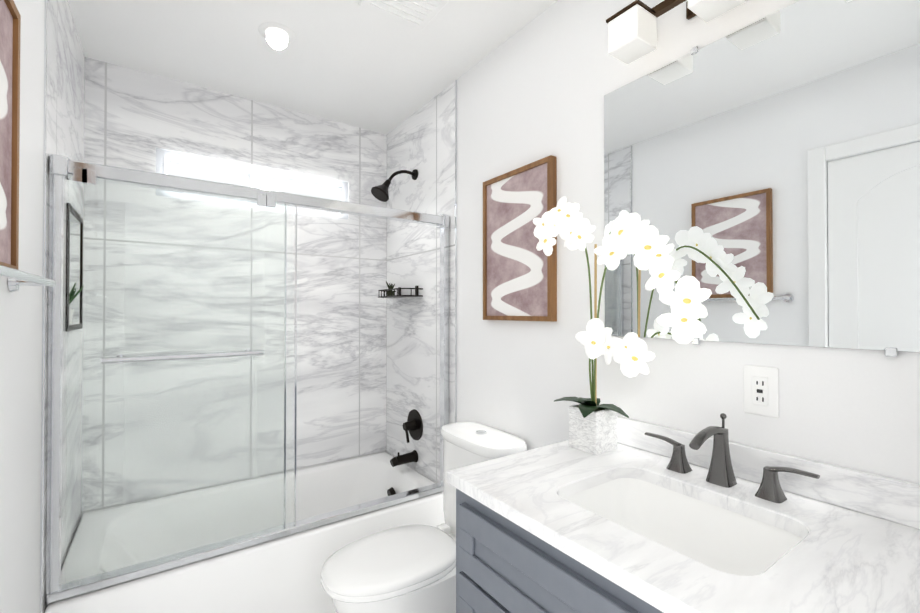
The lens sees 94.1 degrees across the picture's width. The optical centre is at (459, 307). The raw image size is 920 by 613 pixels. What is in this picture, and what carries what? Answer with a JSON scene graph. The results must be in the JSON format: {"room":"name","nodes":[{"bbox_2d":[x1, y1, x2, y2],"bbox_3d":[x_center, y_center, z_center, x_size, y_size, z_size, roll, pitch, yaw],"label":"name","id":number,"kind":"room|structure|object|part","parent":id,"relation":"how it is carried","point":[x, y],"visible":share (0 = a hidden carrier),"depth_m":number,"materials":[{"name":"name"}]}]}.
{"room":"bathroom","nodes":[
{"label":"bathroom","id":0,"kind":"room"},
{"bbox_2d":[0,0,44,612],"bbox_3d":[-0.737,0.104,0.476,0.100,2.445,1.797,0,-1,-35],"label":"wall","id":1,"kind":"structure","parent":0,"point":[20,386],"depth_m":1.08,"materials":[{"name":"white paint"}]},
{"bbox_2d":[0,0,20,269],"bbox_3d":[-0.844,-0.351,0.748,0.029,0.560,0.400,0,-1,-35],"label":"picture","id":2,"kind":"object","parent":1,"relation":"attached to","point":[10,21],"visible":0.91,"depth_m":0.89,"materials":[{"name":"brown wood"}]},
{"bbox_2d":[0,265,55,291],"bbox_3d":[-0.832,-0.060,0.768,0.073,0.048,0.601,0,-1,-35],"label":"towel rail","id":3,"kind":"object","parent":1,"relation":"attached to","point":[17,279],"visible":1,"depth_m":0.87,"materials":[{"name":"silver metal"}]},
{"bbox_2d":[42,0,84,612],"bbox_3d":[-1.501,0.114,1.573,0.100,2.445,0.877,0,-1,-35],"label":"wall tiles","id":4,"kind":"structure","parent":1,"relation":"attached to","point":[65,96],"depth_m":1.56,"materials":[{"name":"stone"}]},
{"bbox_2d":[65,203,82,330],"bbox_3d":[-1.512,-0.146,1.683,0.007,0.464,0.342,0,-1,-35],"label":"trim","id":5,"kind":"structure","parent":4,"relation":"attached to","point":[80,219],"depth_m":1.57,"materials":[{"name":"brown metal"}]},
{"bbox_2d":[69,283,83,323],"bbox_3d":[-1.582,-0.020,1.732,0.094,0.172,0.067,0,-1,-35],"label":"potted plant","id":6,"kind":"object","parent":4,"relation":"in","point":[72,296],"depth_m":1.73,"materials":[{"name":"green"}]},
{"bbox_3d":[-1.593,0.036,1.722,0.064,0.059,0.064,0,-1,-35],"label":"niche shelf pot","id":7,"kind":"part","parent":6,"relation":"part of","materials":[{"name":"white ceramic"}]},
{"bbox_2d":[40,0,456,612],"bbox_3d":[-0.612,-0.107,1.654,1.450,1.999,0.010,0,-1,-35],"label":"trim","id":8,"kind":"structure","parent":4,"relation":"attached to","point":[44,290],"depth_m":1.24,"materials":[{"name":"white paint"}]},
{"bbox_2d":[81,57,386,516],"bbox_3d":[-1.094,0.120,2.343,1.650,2.445,0.120,0,-1,-35],"label":"wall tile","id":9,"kind":"structure","parent":0,"point":[134,119],"depth_m":2.18,"materials":[{"name":"stone"}]},
{"bbox_2d":[156,149,347,218],"bbox_3d":[-1.074,-0.644,2.329,0.943,0.226,0.056,0,-1,-35],"label":"window","id":10,"kind":"structure","parent":9,"relation":"attached to","point":[193,166],"depth_m":2.27,"materials":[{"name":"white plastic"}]},
{"bbox_3d":[-1.084,-0.644,2.344,0.939,0.222,0.004,0,-1,-35],"label":"pane","id":11,"kind":"part","parent":10,"relation":"part of","materials":[{"name":"glass"}]},
{"bbox_2d":[68,0,557,133],"bbox_3d":[-0.352,-1.161,1.290,1.650,0.100,2.674,0,-1,-35],"label":"ceiling","id":12,"kind":"structure","parent":0,"point":[352,62],"depth_m":1.82,"materials":[{"name":"paint"}]},
{"bbox_2d":[258,22,295,43],"bbox_3d":[-0.738,-1.104,1.730,0.140,0.006,0.140,0,-1,-35],"label":"recessed light","id":13,"kind":"object","parent":12,"relation":"in","point":[263,27],"depth_m":1.72,"materials":[{"name":"white"}]},
{"bbox_3d":[-0.738,-1.102,1.729,0.084,0.002,0.084,0,-1,-35],"label":"recessed ceiling light lens","id":14,"kind":"part","parent":13,"relation":"part of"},
{"bbox_2d":[359,0,449,31],"bbox_3d":[-0.190,-1.101,1.528,0.260,0.016,0.260,0,-1,-35],"label":"ceiling vent","id":15,"kind":"object","parent":12,"relation":"in","point":[418,15],"visible":0.96,"depth_m":1.58,"materials":[{"name":"white plastic"}]},
{"bbox_2d":[457,0,919,483],"bbox_3d":[0.535,0.112,1.363,0.100,2.445,1.797,0,-1,-35],"label":"wall","id":16,"kind":"structure","parent":0,"point":[541,85],"depth_m":1.43,"materials":[{"name":"white paint"}]},
{"bbox_2d":[386,81,454,482],"bbox_3d":[-0.230,0.121,2.459,0.100,2.445,0.877,0,-1,-35],"label":"wall tiles","id":17,"kind":"structure","parent":16,"relation":"attached to","point":[421,140],"depth_m":2.35,"materials":[{"name":"stone"}]},
{"bbox_2d":[371,169,417,201],"bbox_3d":[-0.355,-0.673,2.326,0.262,0.208,0.104,0,-1,-35],"label":"shower head","id":18,"kind":"object","parent":17,"relation":"attached to","point":[379,192],"visible":1,"depth_m":2.29},
{"bbox_2d":[378,286,422,297],"bbox_3d":[-0.347,-0.091,2.428,0.126,0.062,0.337,0,-1,-35],"label":"caddy","id":19,"kind":"object","parent":17,"relation":"attached to","point":[399,295],"visible":0.98,"depth_m":2.36,"materials":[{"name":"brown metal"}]},
{"bbox_2d":[386,281,394,295],"bbox_3d":[-0.402,-0.111,2.510,0.062,0.092,0.056,0,-1,-35],"label":"potted plant","id":20,"kind":"object","parent":19,"relation":"on","point":[389,286],"visible":0.85,"depth_m":2.49,"materials":[{"name":"grey"}]},
{"bbox_2d":[390,450,417,466],"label":"tub spout","id":21,"kind":"object","parent":17,"relation":"attached to","point":[412,456],"depth_m":2.33,"materials":[{"name":"brown metal"}]},
{"bbox_2d":[403,409,422,442],"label":"tub valve","id":22,"kind":"object","parent":17,"relation":"attached to","point":[413,425],"depth_m":2.36,"materials":[{"name":"brown metal"}]},
{"bbox_2d":[483,155,556,321],"bbox_3d":[0.223,-0.247,1.698,0.029,0.594,0.396,0,-1,-35],"label":"picture","id":23,"kind":"object","parent":16,"relation":"attached to","point":[519,276],"visible":0.88,"depth_m":1.67,"materials":[{"name":"pink paper"}]},
{"bbox_2d":[606,0,745,63],"bbox_3d":[0.624,-0.768,1.020,0.153,0.120,0.540,0,-1,-35],"label":"sconce","id":24,"kind":"object","parent":16,"relation":"attached to","point":[632,31],"visible":1,"depth_m":1.15,"materials":[{"name":"white glass"}]},
{"bbox_2d":[744,365,778,417],"bbox_3d":[0.710,0.197,1.013,0.010,0.116,0.072,0,-1,-35],"label":"electrical outlet","id":25,"kind":"object","parent":16,"relation":"attached to","point":[761,390],"visible":1,"depth_m":1.01,"materials":[{"name":"white plastic"}]},
{"bbox_2d":[604,0,919,356],"bbox_3d":[0.701,-0.299,1.030,0.010,0.792,0.832,0,-1,-35],"label":"mirror","id":26,"kind":"object","parent":16,"relation":"attached to","point":[763,174],"visible":0.96,"depth_m":0.97,"materials":[{"name":"silver metal"}]},
{"bbox_2d":[617,415,919,528],"bbox_3d":[0.684,0.371,1.038,0.020,0.079,0.891,0,-1,-35],"label":"backsplash","id":27,"kind":"structure","parent":16,"relation":"attached to","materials":[{"name":"stone"}]},
{"bbox_3d":[-0.352,1.384,1.268,1.650,0.100,2.674,0,-1,-35],"label":"floor","id":28,"kind":"structure","parent":0,"visible":0},
{"bbox_2d":[45,452,444,612],"bbox_3d":[-0.843,1.117,1.976,1.444,0.445,0.749,0,-1,-35],"label":"bathtub","id":29,"kind":"object","parent":28,"relation":"on","point":[281,575],"visible":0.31,"depth_m":1.79,"materials":[{"name":"white ceramic"}]},
{"bbox_2d":[46,154,449,603],"bbox_3d":[-0.647,0.215,1.702,1.444,1.352,0.092,0,-1,-35],"label":"shower door","id":30,"kind":"structure","parent":29,"relation":"on","point":[61,168],"depth_m":1.47,"materials":[{"name":"clear glass"}]},
{"bbox_3d":[-0.962,0.225,1.516,0.653,1.267,0.008,0,-1,-35],"label":"glass","id":31,"kind":"part","parent":30,"relation":"part of","materials":[{"name":"clear glass"}]},
{"bbox_3d":[-0.932,0.225,1.513,0.678,1.267,0.008,0,-1,-35],"label":"glass","id":32,"kind":"part","parent":30,"relation":"part of","materials":[{"name":"clear glass"}]},
{"bbox_3d":[-0.889,0.225,1.526,0.595,1.267,0.080,0,-1,-35],"label":"handle","id":33,"kind":"part","parent":30,"relation":"part of","materials":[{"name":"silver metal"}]},
{"bbox_2d":[321,422,526,612],"bbox_3d":[-0.131,0.917,1.576,0.741,0.838,0.418,0,-1,-35],"label":"toilet","id":34,"kind":"object","parent":28,"relation":"on","point":[406,569],"visible":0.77,"depth_m":1.46,"materials":[{"name":"white ceramic"}]},
{"bbox_3d":[-0.220,0.877,1.514,0.525,0.050,0.342,0,-1,-35],"label":"seat","id":35,"kind":"part","parent":34,"relation":"part of","materials":[{"name":"white plastic"}]},
{"bbox_2d":[447,413,919,612],"bbox_3d":[0.445,0.790,0.868,0.603,1.081,0.891,0,-1,-35],"label":"bathroom vanity","id":36,"kind":"object","parent":28,"relation":"on","point":[646,517],"visible":1,"depth_m":0.88,"materials":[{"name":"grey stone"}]},
{"bbox_2d":[533,196,711,454],"bbox_3d":[0.420,0.035,1.189,0.153,0.754,0.560,0,-1,-35],"label":"orchid","id":37,"kind":"object","parent":36,"relation":"on","point":[592,425],"visible":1,"depth_m":1.15,"materials":[{"name":"plant"}]},
{"bbox_3d":[0.393,0.352,1.266,0.100,0.120,0.100,0,-1,-35],"label":"planter","id":38,"kind":"part","parent":37,"relation":"part of","materials":[{"name":"stone"}]},
{"bbox_2d":[563,478,802,575],"bbox_3d":[0.434,0.527,0.882,0.340,0.174,0.440,0,-1,-35],"label":"sink","id":39,"kind":"object","parent":36,"relation":"in","point":[718,535],"depth_m":0.99,"materials":[{"name":"white ceramic"}]},
{"bbox_2d":[645,413,819,502],"bbox_3d":[0.576,0.330,0.983,0.152,0.160,0.370,0,-1,-35],"label":"faucet","id":40,"kind":"object","parent":36,"relation":"on","point":[720,482],"depth_m":0.99,"materials":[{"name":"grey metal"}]}
]}

